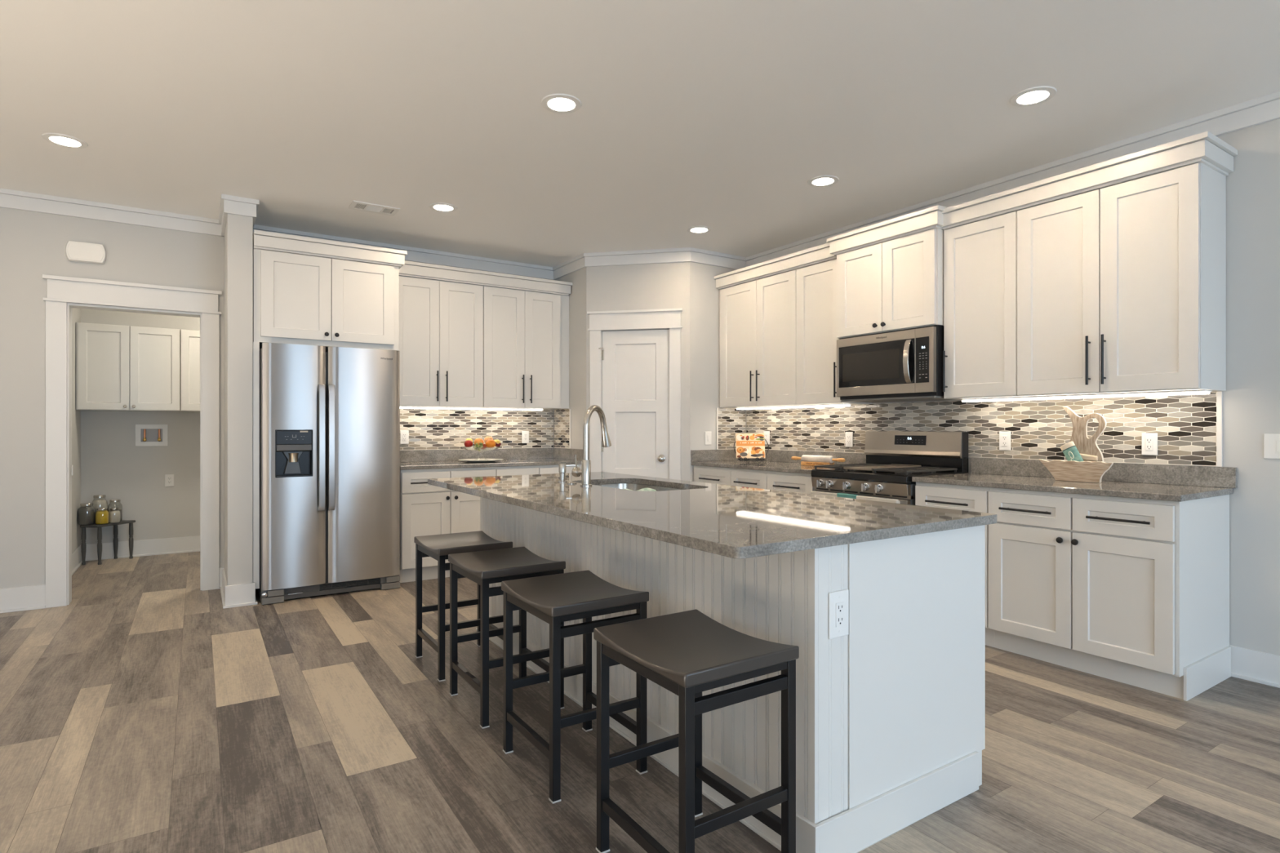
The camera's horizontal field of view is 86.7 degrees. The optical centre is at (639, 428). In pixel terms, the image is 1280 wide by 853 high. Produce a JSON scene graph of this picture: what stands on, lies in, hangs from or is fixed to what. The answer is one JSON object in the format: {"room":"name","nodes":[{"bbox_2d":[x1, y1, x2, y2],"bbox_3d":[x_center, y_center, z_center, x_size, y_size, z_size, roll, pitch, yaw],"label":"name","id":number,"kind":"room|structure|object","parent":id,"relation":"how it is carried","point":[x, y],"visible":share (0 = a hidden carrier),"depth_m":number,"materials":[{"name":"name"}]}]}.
{"room":"kitchen","nodes":[
{"label":"kitchen","id":0,"kind":"room"},
{"bbox_2d":[71,307,80,553],"bbox_3d":[-4.633,-0.177,5.362,0.120,2.765,1.810,0,0,-33],"label":"wall","id":1,"kind":"structure","parent":0,"point":[76,313],"depth_m":5.88,"materials":[{"name":"grey paint"}]},
{"bbox_2d":[71,545,82,575],"bbox_3d":[-4.568,1.131,5.398,0.028,0.152,1.760,0,0,-33],"label":"baseboard","id":2,"kind":"structure","parent":1,"relation":"attached to","point":[77,561],"depth_m":5.83,"materials":[{"name":"white paint"}]},
{"bbox_2d":[80,308,199,544],"bbox_3d":[-4.191,-0.177,6.803,2.435,2.765,0.120,0,0,-33],"label":"wall","id":3,"kind":"structure","parent":0,"point":[112,465],"depth_m":6.40,"materials":[{"name":"grey paint"}]},
{"bbox_2d":[75,322,180,411],"bbox_3d":[-4.658,-0.540,6.202,0.750,0.760,0.368,0,0,-33],"label":"laundry cabinet","id":4,"kind":"object","parent":3,"relation":"attached to","point":[119,368],"visible":0.99,"depth_m":6.06,"materials":[{"name":"white paint"}]},
{"bbox_2d":[84,535,199,560],"bbox_3d":[-4.142,1.131,6.746,2.215,0.152,0.028,0,0,-33],"label":"baseboard","id":5,"kind":"structure","parent":3,"relation":"attached to","point":[188,544],"depth_m":6.41,"materials":[{"name":"white paint"}]},
{"bbox_2d":[135,424,168,446],"bbox_3d":[-4.629,0.067,6.423,0.250,0.204,0.035,0,0,-33],"label":"box","id":6,"kind":"object","parent":3,"relation":"attached to","point":[145,434],"visible":1,"depth_m":6.43,"materials":[{"name":"white plastic"}]},
{"bbox_2d":[164,474,173,486],"bbox_3d":[-4.520,0.500,6.510,0.072,0.117,0.009,0,0,-33],"label":"outlet","id":7,"kind":"object","parent":3,"relation":"attached to","point":[169,478],"visible":1,"depth_m":6.51,"materials":[{"name":"white plastic"}]},
{"bbox_2d":[180,328,199,412],"bbox_3d":[-4.024,-0.540,6.616,0.760,0.760,0.368,0,0,-33],"label":"laundry cabinet","id":8,"kind":"object","parent":3,"relation":"attached to","point":[189,339],"visible":0.12,"depth_m":6.33,"materials":[{"name":"white paint"}]},
{"bbox_2d":[224,213,253,585],"bbox_3d":[-2.895,-0.177,4.878,0.149,2.765,0.660,0,0,-33],"label":"wall","id":9,"kind":"structure","parent":0,"point":[238,233],"depth_m":4.61,"materials":[{"name":"grey paint"}]},
{"bbox_2d":[220,568,257,608],"bbox_3d":[-2.883,1.133,4.860,0.201,0.145,0.673,0,0,-33],"label":"baseboard","id":10,"kind":"structure","parent":9,"relation":"attached to","point":[244,594],"depth_m":4.60,"materials":[{"name":"white paint"}]},
{"bbox_2d":[218,194,259,236],"bbox_3d":[-2.885,-1.502,4.863,0.221,0.115,0.696,0,0,-33],"label":"trim","id":11,"kind":"structure","parent":9,"relation":"attached to","point":[233,205],"depth_m":4.60,"materials":[{"name":"white paint"}]},
{"bbox_2d":[0,207,554,588],"bbox_3d":[-3.883,-0.177,4.699,7.380,2.765,0.120,0,0,-33],"label":"wall","id":12,"kind":"structure","parent":0,"point":[33,244],"depth_m":4.53,"materials":[{"name":"grey paint"}]},
{"bbox_2d":[0,584,45,613],"bbox_3d":[-5.417,1.128,3.609,3.420,0.156,0.028,0,0,-33],"label":"baseboard","id":13,"kind":"structure","parent":12,"relation":"attached to","point":[26,597],"depth_m":4.48,"materials":[{"name":"white paint"}]},
{"bbox_2d":[65,240,106,264],"bbox_3d":[-3.802,-1.206,4.652,0.216,0.132,0.046,0,0,-33],"label":"door chime","id":14,"kind":"object","parent":12,"relation":"attached to","point":[77,251],"visible":1,"depth_m":4.63,"materials":[{"name":"white plastic"}]},
{"bbox_2d":[0,188,223,236],"bbox_3d":[-4.987,-1.502,3.885,4.441,0.115,0.036,0,0,-33],"label":"trim","id":15,"kind":"structure","parent":12,"relation":"attached to","point":[12,199],"depth_m":4.71,"materials":[{"name":"white paint"}]},
{"bbox_2d":[42,274,222,608],"bbox_3d":[-3.600,0.090,4.860,1.018,2.230,0.169,0,0,-33],"label":"trim","id":16,"kind":"structure","parent":12,"relation":"attached to","point":[64,293],"depth_m":4.68,"materials":[{"name":"white paint"}]},
{"bbox_2d":[253,230,407,588],"bbox_3d":[-2.392,-0.122,5.178,1.018,2.455,0.704,0,0,-33],"label":"upper cabinet","id":17,"kind":"object","parent":12,"relation":"attached to","point":[307,291],"visible":0.93,"depth_m":4.86,"materials":[{"name":"white paint"}]},
{"bbox_2d":[253,224,554,279],"bbox_3d":[-1.915,-1.502,5.891,2.600,0.115,0.036,0,0,-33],"label":"trim","id":18,"kind":"structure","parent":12,"relation":"attached to","point":[414,254],"depth_m":6.03,"materials":[{"name":"white paint"}]},
{"bbox_2d":[399,275,483,407],"bbox_3d":[-1.756,-0.713,5.788,0.763,1.059,0.374,0,0,-33],"label":"upper cabinet","id":19,"kind":"object","parent":12,"relation":"attached to","point":[441,322],"visible":0.81,"depth_m":5.67,"materials":[{"name":"white paint"}]},
{"bbox_2d":[400,406,542,410],"bbox_3d":[-1.479,-0.173,5.982,1.330,0.018,0.090,0,0,-33],"label":"light","id":20,"kind":"object","parent":19,"relation":"attached to","point":[401,407],"visible":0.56,"depth_m":5.93,"materials":[{"name":"white plastic"}]},
{"bbox_2d":[400,408,571,450],"bbox_3d":[-1.415,0.004,6.024,1.613,0.370,0.356,0,0,-33],"label":"tile backsplash","id":21,"kind":"structure","parent":12,"relation":"attached to","point":[428,428],"depth_m":6.22,"materials":[{"name":"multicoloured tile"}]},
{"bbox_2d":[400,430,408,444],"bbox_3d":[-2.024,0.077,5.824,0.072,0.117,0.009,0,0,-33],"label":"outlet","id":22,"kind":"object","parent":21,"relation":"attached to","point":[404,434],"visible":1,"depth_m":5.82,"materials":[{"name":"white plastic"}]},
{"bbox_2d":[521,431,528,443],"bbox_3d":[-1.087,0.084,6.435,0.072,0.117,0.009,0,0,-33],"label":"outlet","id":23,"kind":"object","parent":21,"relation":"attached to","point":[525,434],"visible":1,"depth_m":6.43,"materials":[{"name":"white plastic"}]},
{"bbox_2d":[482,285,568,409],"bbox_3d":[-1.085,-0.713,6.226,0.840,1.059,0.374,0,0,-33],"label":"upper cabinet","id":24,"kind":"object","parent":12,"relation":"attached to","point":[526,334],"visible":0.96,"depth_m":6.08,"materials":[{"name":"white paint"}]},
{"bbox_2d":[399,260,572,295],"bbox_3d":[-1.399,-1.296,6.016,1.600,0.115,0.382,0,0,-33],"label":"crown molding","id":25,"kind":"structure","parent":24,"relation":"attached to","point":[411,268],"depth_m":5.84,"materials":[{"name":"white paint"}]},
{"bbox_2d":[555,266,586,448],"bbox_3d":[-0.617,-0.177,6.372,0.100,2.765,0.650,0,0,-33],"label":"wall","id":26,"kind":"structure","parent":0,"point":[577,297],"depth_m":6.23,"materials":[{"name":"grey paint"}]},
{"bbox_2d":[552,253,585,279],"bbox_3d":[-0.669,-1.502,6.328,0.036,0.115,0.666,0,0,-33],"label":"trim","id":27,"kind":"structure","parent":26,"relation":"attached to","point":[577,263],"depth_m":6.31,"materials":[{"name":"white paint"}]},
{"bbox_2d":[586,262,689,480],"bbox_3d":[-0.014,-0.177,6.026,0.933,2.765,0.100,0,0,12],"label":"wall","id":28,"kind":"structure","parent":0,"point":[661,285],"depth_m":5.95,"materials":[{"name":"grey paint"}]},
{"bbox_2d":[598,329,669,479],"bbox_3d":[-0.053,0.164,5.981,0.631,2.058,0.113,0,0,12],"label":"door","id":29,"kind":"structure","parent":28,"relation":"in","point":[636,363],"depth_m":6.00,"materials":[{"name":"white paint"}]},
{"bbox_2d":[586,307,682,479],"bbox_3d":[-0.039,0.084,6.009,0.854,2.244,0.142,0,0,12],"label":"trim","id":30,"kind":"structure","parent":28,"relation":"attached to","point":[669,319],"depth_m":5.95,"materials":[{"name":"white paint"}]},
{"bbox_2d":[583,247,691,266],"bbox_3d":[-0.028,-1.502,5.959,0.965,0.115,0.036,0,0,12],"label":"trim","id":31,"kind":"structure","parent":28,"relation":"attached to","point":[670,255],"depth_m":5.95,"materials":[{"name":"white paint"}]},
{"bbox_2d":[0,0,1279,266],"bbox_3d":[-1.089,-1.610,1.645,8.720,0.100,12.150,0,0,-33],"label":"ceiling","id":32,"kind":"structure","parent":0,"point":[718,115],"depth_m":3.20,"materials":[{"name":"white paint"}]},
{"bbox_2d":[41,133,88,148],"bbox_3d":[-3.116,-1.557,3.674,0.194,0.006,0.194,0,0,-33],"label":"recessed light","id":33,"kind":"object","parent":32,"relation":"in","point":[60,140],"visible":1,"depth_m":3.67,"materials":[{"name":"white plastic"}]},
{"bbox_2d":[348,200,399,216],"bbox_3d":[-1.882,-1.555,4.798,0.312,0.009,0.187,0,0,-33],"label":"ceiling vent","id":34,"kind":"object","parent":32,"relation":"in","point":[355,205],"visible":1,"depth_m":4.79,"materials":[{"name":"white plastic"}]},
{"bbox_2d":[429,202,457,212],"bbox_3d":[-1.387,-1.557,4.781,0.194,0.006,0.194,0,0,-33],"label":"recessed light","id":35,"kind":"object","parent":32,"relation":"in","point":[439,206],"visible":1,"depth_m":4.77,"materials":[{"name":"white plastic"}]},
{"bbox_2d":[541,93,582,113],"bbox_3d":[-0.377,-1.557,3.255,0.194,0.006,0.194,0,0,-33],"label":"recessed light","id":36,"kind":"object","parent":32,"relation":"in","point":[555,103],"visible":1,"depth_m":3.24,"materials":[{"name":"white plastic"}]},
{"bbox_2d":[686,226,711,233],"bbox_3d":[0.464,-1.557,5.319,0.194,0.006,0.194,0,0,-33],"label":"recessed light","id":37,"kind":"object","parent":32,"relation":"in","point":[695,229],"visible":1,"depth_m":5.31,"materials":[{"name":"white plastic"}]},
{"bbox_2d":[807,175,839,186],"bbox_3d":[1.155,-1.557,4.274,0.194,0.006,0.194,0,0,-33],"label":"recessed light","id":38,"kind":"object","parent":32,"relation":"in","point":[821,180],"visible":1,"depth_m":4.26,"materials":[{"name":"white plastic"}]},
{"bbox_2d":[1008,85,1057,106],"bbox_3d":[1.846,-1.557,3.185,0.194,0.006,0.194,0,0,-33],"label":"recessed light","id":39,"kind":"object","parent":32,"relation":"in","point":[1035,95],"visible":1,"depth_m":3.18,"materials":[{"name":"white plastic"}]},
{"bbox_2d":[0,551,1279,852],"bbox_3d":[-1.097,1.206,1.639,8.700,0.002,12.150,0,0,-33],"label":"floor","id":40,"kind":"structure","parent":0,"point":[141,713],"depth_m":2.53,"materials":[{"name":"wood"}]},
{"bbox_2d":[80,520,135,564],"bbox_3d":[-4.809,1.029,6.128,0.168,0.352,0.385,0,0,14],"label":"bench","id":41,"kind":"object","parent":40,"relation":"on","point":[83,545],"visible":0.95,"depth_m":6.00,"materials":[{"name":"grey paint"}]},
{"bbox_2d":[77,502,95,524],"bbox_3d":[-4.905,0.759,6.008,0.124,0.186,0.124,0,0,-33],"label":"glass jar","id":42,"kind":"object","parent":41,"relation":"on","point":[86,513],"visible":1,"depth_m":5.97,"materials":[{"name":"grey glass"}]},
{"bbox_2d":[94,507,109,524],"bbox_3d":[-4.788,0.782,6.033,0.100,0.140,0.100,0,0,-33],"label":"glass jar","id":43,"kind":"object","parent":41,"relation":"on","point":[101,517],"visible":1,"depth_m":6.00,"materials":[{"name":"yellow glass"}]},
{"bbox_2d":[91,494,107,511],"bbox_3d":[-4.903,0.730,6.147,0.120,0.245,0.120,0,0,-33],"label":"glass jar","id":44,"kind":"object","parent":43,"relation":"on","point":[97,504],"visible":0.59,"depth_m":6.11,"materials":[{"name":"beige"}]},
{"bbox_2d":[108,507,120,523],"bbox_3d":[-4.748,0.786,6.119,0.092,0.132,0.092,0,0,-33],"label":"glass jar","id":45,"kind":"object","parent":41,"relation":"on","point":[114,516],"visible":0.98,"depth_m":6.09,"materials":[{"name":"beige"}]},
{"bbox_2d":[257,342,399,604],"bbox_3d":[-2.364,0.309,5.125,0.914,1.784,0.767,0,0,-33],"label":"refrigerator","id":46,"kind":"object","parent":40,"relation":"on","point":[330,420],"visible":0.99,"depth_m":4.83,"materials":[{"name":"grey metal"}]},
{"bbox_2d":[399,466,495,582],"bbox_3d":[-1.676,0.763,5.667,0.765,0.884,0.664,0,0,-33],"label":"base cabinet","id":47,"kind":"object","parent":40,"relation":"on","point":[425,508],"visible":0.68,"depth_m":5.35,"materials":[{"name":"white paint"}]},
{"bbox_2d":[413,530,512,681],"bbox_3d":[-0.917,0.889,3.499,0.376,0.633,0.440,0,0,-33],"label":"counter stool","id":48,"kind":"object","parent":40,"relation":"on","point":[437,547],"visible":0.77,"depth_m":3.46,"materials":[{"name":"black wood"}]},
{"bbox_2d":[448,546,565,728],"bbox_3d":[-0.595,0.889,2.995,0.376,0.633,0.440,0,0,-33],"label":"counter stool","id":49,"kind":"object","parent":40,"relation":"on","point":[486,567],"visible":0.88,"depth_m":2.91,"materials":[{"name":"black wood"}]},
{"bbox_2d":[495,464,581,475],"bbox_3d":[-1.005,0.763,6.105,0.838,0.884,0.664,0,0,-33],"label":"base cabinet","id":50,"kind":"object","parent":40,"relation":"on","point":[535,469],"visible":0.09,"depth_m":5.80,"materials":[{"name":"white paint"}]},
{"bbox_2d":[400,447,582,470],"bbox_3d":[-1.338,0.256,5.906,1.613,0.131,0.638,0,0,-33],"label":"countertop","id":51,"kind":"structure","parent":50,"relation":"on","point":[412,459],"depth_m":6.02,"materials":[{"name":"grey stone"}]},
{"bbox_2d":[458,458,502,462],"bbox_3d":[-1.384,0.281,5.901,0.384,0.018,0.384,0,0,-33],"label":"plate","id":52,"kind":"object","parent":51,"relation":"on","point":[463,460],"visible":1,"depth_m":5.92,"materials":[{"name":"white ceramic"}]},
{"bbox_2d":[501,569,648,804],"bbox_3d":[-0.243,0.889,2.453,0.376,0.633,0.440,0,0,-33],"label":"counter stool","id":53,"kind":"object","parent":40,"relation":"on","point":[554,599],"visible":0.97,"depth_m":2.37,"materials":[{"name":"black wood"}]},
{"bbox_2d":[593,608,799,852],"bbox_3d":[0.143,0.889,1.861,0.376,0.633,0.440,0,0,-33],"label":"counter stool","id":54,"kind":"object","parent":40,"relation":"on","point":[688,654],"visible":1,"depth_m":1.78,"materials":[{"name":"grey wood"}]},
{"bbox_2d":[475,497,985,852],"bbox_3d":[0.125,0.764,3.183,0.909,0.886,2.652,0,0,-33],"label":"kitchen island","id":55,"kind":"object","parent":40,"relation":"on","point":[891,711],"visible":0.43,"depth_m":2.08,"materials":[{"name":"white paint"}]},
{"bbox_2d":[427,471,996,559],"bbox_3d":[-0.006,0.306,3.097,1.166,0.030,2.682,0,0,-33],"label":"island countertop","id":56,"kind":"structure","parent":55,"relation":"on","point":[733,522],"depth_m":2.37,"materials":[{"name":"grey stone"}]},
{"bbox_2d":[557,463,577,482],"bbox_3d":[-0.394,0.241,3.681,0.112,0.098,0.052,0,0,-33],"label":"soap dispenser","id":57,"kind":"object","parent":56,"relation":"on","point":[562,467],"visible":0.98,"depth_m":3.65,"materials":[{"name":"silver metal"}]},
{"bbox_2d":[571,404,611,486],"bbox_3d":[-0.236,0.086,3.516,0.106,0.410,0.265,0,0,34],"label":"kitchen faucet","id":58,"kind":"object","parent":56,"relation":"on","point":[585,471],"visible":1,"depth_m":3.42,"materials":[{"name":"silver metal"}]},
{"bbox_2d":[595,483,684,491],"bbox_3d":[-0.016,0.431,3.536,0.459,0.220,0.809,0,0,-33],"label":"sink","id":59,"kind":"object","parent":56,"relation":"in","point":[634,486],"visible":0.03,"depth_m":3.90,"materials":[{"name":"silver metal"}]},
{"bbox_2d":[828,589,848,639],"bbox_3d":[0.558,0.521,1.899,0.080,0.130,0.009,0,0,-33],"label":"outlet","id":60,"kind":"object","parent":55,"relation":"attached to","point":[838,601],"visible":1,"depth_m":1.89,"materials":[{"name":"white plastic"}]},
{"bbox_2d":[835,601,844,626],"bbox_3d":[0.560,0.521,1.896,0.033,0.067,0.003,0,0,-33],"label":"receptacle","id":61,"kind":"object","parent":60,"relation":"attached to","point":[839,605],"depth_m":1.89,"materials":[{"name":"white plastic"}]},
{"bbox_2d":[693,465,768,488],"bbox_3d":[0.949,0.763,5.664,0.664,0.884,0.924,0,0,-33],"label":"base cabinet","id":62,"kind":"object","parent":40,"relation":"on","point":[752,478],"visible":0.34,"depth_m":5.45,"materials":[{"name":"white paint"}]},
{"bbox_2d":[690,448,866,474],"bbox_3d":[1.092,0.256,5.473,0.638,0.131,1.400,0,0,-33],"label":"countertop","id":63,"kind":"structure","parent":62,"relation":"on","point":[776,460],"depth_m":5.63,"materials":[{"name":"grey stone"}]},
{"bbox_2d":[733,439,768,461],"bbox_3d":[0.956,0.166,5.799,0.262,0.245,0.197,0,0,-33],"label":"cookbook stand","id":64,"kind":"object","parent":63,"relation":"on","point":[745,459],"visible":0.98,"depth_m":5.75,"materials":[{"name":"black metal"}]},
{"bbox_2d":[735,433,765,458],"bbox_3d":[0.945,0.151,5.798,0.250,0.214,0.075,0,0,0],"label":"cookbook","id":65,"kind":"object","parent":64,"relation":"on","point":[749,446],"visible":1,"depth_m":5.79,"materials":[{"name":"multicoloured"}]},
{"bbox_2d":[736,434,764,440],"bbox_3d":[0.948,0.078,5.807,0.244,0.058,0.016,0,0,0],"label":"food photo","id":66,"kind":"object","parent":65,"relation":"on","point":[739,437],"depth_m":5.81,"materials":[{"name":"multicoloured paper"}]},
{"bbox_2d":[737,446,764,457],"bbox_3d":[0.943,0.204,5.774,0.236,0.094,0.026,0,0,0],"label":"food photo","id":67,"kind":"object","parent":65,"relation":"attached to","point":[742,451],"depth_m":5.77,"materials":[{"name":"brown"}]},
{"bbox_2d":[800,461,834,466],"bbox_3d":[1.375,0.276,5.251,0.073,0.030,0.260,0,0,-40],"label":"cradle","id":68,"kind":"object","parent":63,"relation":"on","point":[802,463],"visible":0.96,"depth_m":5.23,"materials":[{"name":"brown wood"}]},
{"bbox_2d":[791,454,845,463],"bbox_3d":[1.375,0.239,5.251,0.062,0.059,0.490,0,0,-41],"label":"rolling pin","id":69,"kind":"object","parent":68,"relation":"on","point":[808,458],"visible":0.98,"depth_m":5.21,"materials":[{"name":"white stone"}]},
{"bbox_2d":[767,471,815,493],"bbox_3d":[1.330,0.763,5.080,0.664,0.884,0.468,0,0,-33],"label":"base cabinet","id":70,"kind":"object","parent":40,"relation":"on","point":[776,481],"visible":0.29,"depth_m":4.92,"materials":[{"name":"white paint"}]},
{"bbox_2d":[810,431,968,505],"bbox_3d":[1.640,0.598,4.532,0.696,1.154,0.754,0,0,-33],"label":"gas range","id":71,"kind":"object","parent":40,"relation":"on","point":[893,458],"visible":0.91,"depth_m":4.48,"materials":[{"name":"grey metal"}]},
{"bbox_2d":[811,468,962,484],"bbox_3d":[1.629,0.309,4.525,0.578,0.053,0.754,0,0,-33],"label":"cooktop","id":72,"kind":"object","parent":71,"relation":"in","point":[853,476],"depth_m":4.33,"materials":[{"name":"black ceramic"}]},
{"bbox_2d":[915,481,994,647],"bbox_3d":[2.012,0.763,4.036,0.664,0.884,0.451,0,0,-33],"label":"base cabinet","id":73,"kind":"object","parent":40,"relation":"on","point":[966,498],"visible":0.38,"depth_m":3.81,"materials":[{"name":"white paint"}]},
{"bbox_2d":[988,487,1231,701],"bbox_3d":[2.373,0.763,3.483,0.665,0.884,0.869,0,0,-33],"label":"base cabinet","id":74,"kind":"object","parent":40,"relation":"on","point":[1131,591],"visible":0.94,"depth_m":3.22,"materials":[{"name":"white paint"}]},
{"bbox_2d":[911,457,1236,502],"bbox_3d":[2.264,0.256,3.677,0.638,0.131,1.343,0,0,-33],"label":"countertop","id":75,"kind":"structure","parent":74,"relation":"on","point":[1180,483],"depth_m":3.54,"materials":[{"name":"grey stone"}]},
{"bbox_2d":[1038,406,1113,483],"bbox_3d":[2.396,0.084,3.712,0.087,0.414,0.372,0,0,-33],"label":"pitcher","id":76,"kind":"object","parent":75,"relation":"on","point":[1085,471],"visible":0.98,"depth_m":3.69,"materials":[{"name":"brown wood"}]},
{"bbox_2d":[1060,441,1083,462],"bbox_3d":[2.376,0.146,3.727,0.029,0.147,0.124,0,0,-33],"label":"jar","id":77,"kind":"object","parent":76,"relation":"in","point":[1070,451],"visible":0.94,"depth_m":3.72,"materials":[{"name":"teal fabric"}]},
{"bbox_2d":[1079,453,1097,462],"bbox_3d":[2.432,0.193,3.686,0.015,0.112,0.102,0,0,-33],"label":"folded cloth","id":78,"kind":"object","parent":76,"relation":"in","point":[1086,457],"visible":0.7,"depth_m":3.67,"materials":[{"name":"beige fabric"}]},
{"bbox_2d":[689,262,736,481],"bbox_3d":[0.677,-0.177,6.100,0.650,2.765,0.100,0,0,-33],"label":"wall","id":79,"kind":"structure","parent":0,"point":[704,293],"depth_m":5.96,"materials":[{"name":"grey paint"}]},
{"bbox_2d":[705,431,711,444],"bbox_3d":[0.604,0.088,5.984,0.072,0.117,0.012,0,0,-33],"label":"light switch","id":80,"kind":"object","parent":79,"relation":"attached to","point":[708,434],"visible":1,"depth_m":5.98,"materials":[{"name":"white plastic"}]},
{"bbox_2d":[690,247,746,269],"bbox_3d":[0.708,-1.502,6.039,0.666,0.115,0.036,0,0,-33],"label":"trim","id":81,"kind":"structure","parent":79,"relation":"attached to","point":[697,255],"depth_m":6.02,"materials":[{"name":"white paint"}]},
{"bbox_2d":[780,118,1279,655],"bbox_3d":[3.400,-0.177,2.635,0.120,2.765,8.900,0,0,-33],"label":"wall","id":82,"kind":"structure","parent":0,"point":[1251,396],"depth_m":3.24,"materials":[{"name":"grey paint"}]},
{"bbox_2d":[719,269,798,408],"bbox_3d":[1.076,-0.713,5.735,0.374,1.059,0.944,0,0,-33],"label":"upper cabinet","id":83,"kind":"object","parent":82,"relation":"attached to","point":[757,317],"visible":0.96,"depth_m":5.61,"materials":[{"name":"white paint"}]},
{"bbox_2d":[713,242,836,289],"bbox_3d":[1.185,-1.292,5.563,0.384,0.115,1.349,0,0,-33],"label":"crown molding","id":84,"kind":"structure","parent":83,"relation":"attached to","point":[816,255],"depth_m":5.39,"materials":[{"name":"white paint"}]},
{"bbox_2d":[735,403,851,409],"bbox_3d":[1.214,-0.173,5.543,0.090,0.018,1.200,0,0,-33],"label":"light","id":85,"kind":"object","parent":83,"relation":"attached to","point":[841,404],"visible":1,"depth_m":5.42,"materials":[{"name":"white plastic"}]},
{"bbox_2d":[795,258,871,404],"bbox_3d":[1.456,-0.713,5.154,0.374,1.059,0.444,0,0,-33],"label":"upper cabinet","id":86,"kind":"object","parent":82,"relation":"attached to","point":[816,338],"visible":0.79,"depth_m":5.10,"materials":[{"name":"white paint"}]},
{"bbox_2d":[826,204,946,338],"bbox_3d":[1.764,-1.003,4.620,0.442,0.720,0.877,0,0,-33],"label":"upper cabinet","id":87,"kind":"object","parent":82,"relation":"attached to","point":[890,273],"visible":0.88,"depth_m":4.46,"materials":[{"name":"white paint"}]},
{"bbox_2d":[836,324,956,402],"bbox_3d":[1.760,-0.415,4.607,0.445,0.452,0.760,0,0,-33],"label":"microwave","id":88,"kind":"object","parent":87,"relation":"attached to","point":[906,365],"visible":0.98,"depth_m":4.45,"materials":[{"name":"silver metal"}]},
{"bbox_2d":[715,391,1222,466],"bbox_3d":[1.773,0.004,4.687,0.356,0.370,3.460,0,0,-33],"label":"tile backsplash","id":89,"kind":"structure","parent":82,"relation":"attached to","point":[1188,428],"depth_m":4.15,"materials":[{"name":"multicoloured tile"}]},
{"bbox_2d":[844,431,853,447],"bbox_3d":[1.614,0.087,5.233,0.009,0.117,0.072,0,0,-33],"label":"outlet","id":90,"kind":"object","parent":89,"relation":"attached to","point":[848,435],"visible":1,"depth_m":5.23,"materials":[{"name":"white plastic"}]},
{"bbox_2d":[999,431,1010,450],"bbox_3d":[2.274,0.079,4.222,0.009,0.117,0.072,0,0,-33],"label":"outlet","id":91,"kind":"object","parent":89,"relation":"attached to","point":[1004,437],"visible":1,"depth_m":4.22,"materials":[{"name":"white plastic"}]},
{"bbox_2d":[1142,432,1157,455],"bbox_3d":[2.693,0.084,3.581,0.009,0.117,0.072,0,0,-33],"label":"outlet","id":92,"kind":"object","parent":89,"relation":"attached to","point":[1149,441],"visible":1,"depth_m":3.58,"materials":[{"name":"white plastic"}]},
{"bbox_2d":[1145,437,1152,450],"bbox_3d":[2.690,0.084,3.579,0.003,0.067,0.033,0,0,-33],"label":"receptacle","id":93,"kind":"object","parent":92,"relation":"attached to","point":[1148,441],"depth_m":3.58,"materials":[{"name":"white plastic"}]},
{"bbox_2d":[942,211,1023,399],"bbox_3d":[2.134,-0.713,4.115,0.374,1.059,0.457,0,0,-33],"label":"upper cabinet","id":94,"kind":"object","parent":82,"relation":"attached to","point":[980,353],"visible":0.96,"depth_m":4.02,"materials":[{"name":"white paint"}]},
{"bbox_2d":[745,91,1279,266],"bbox_3d":[3.337,-1.502,2.588,0.036,0.115,8.690,0,0,-33],"label":"trim","id":95,"kind":"structure","parent":82,"relation":"attached to","point":[1265,108],"depth_m":3.79,"materials":[{"name":"white paint"}]},
{"bbox_2d":[1017,162,1226,396],"bbox_3d":[2.488,-0.713,3.572,0.374,1.059,0.839,0,0,-33],"label":"upper cabinet","id":96,"kind":"object","parent":82,"relation":"attached to","point":[1122,287],"visible":0.97,"depth_m":3.39,"materials":[{"name":"white paint"}]},
{"bbox_2d":[960,390,1212,402],"bbox_3d":[2.382,-0.173,3.755,0.090,0.018,1.230,0,0,-33],"label":"light","id":97,"kind":"object","parent":96,"relation":"attached to","point":[1184,392],"visible":1,"depth_m":3.62,"materials":[{"name":"white plastic"}]},
{"bbox_2d":[941,131,1237,230],"bbox_3d":[2.375,-1.292,3.738,0.382,0.115,1.331,0,0,-33],"label":"crown molding","id":98,"kind":"structure","parent":96,"relation":"attached to","point":[1206,148],"depth_m":3.45,"materials":[{"name":"white paint"}]},
{"bbox_2d":[1229,644,1279,688],"bbox_3d":[4.295,1.133,1.129,0.028,0.146,5.200,0,0,-33],"label":"baseboard","id":99,"kind":"structure","parent":82,"relation":"attached to","point":[1252,665],"depth_m":3.22,"materials":[{"name":"white paint"}]},
{"bbox_2d":[1263,433,1279,458],"bbox_3d":[2.980,0.085,3.155,0.012,0.117,0.116,0,0,-33],"label":"light switch","id":100,"kind":"object","parent":82,"relation":"attached to","point":[1271,442],"visible":1,"depth_m":3.18,"materials":[{"name":"white plastic"}]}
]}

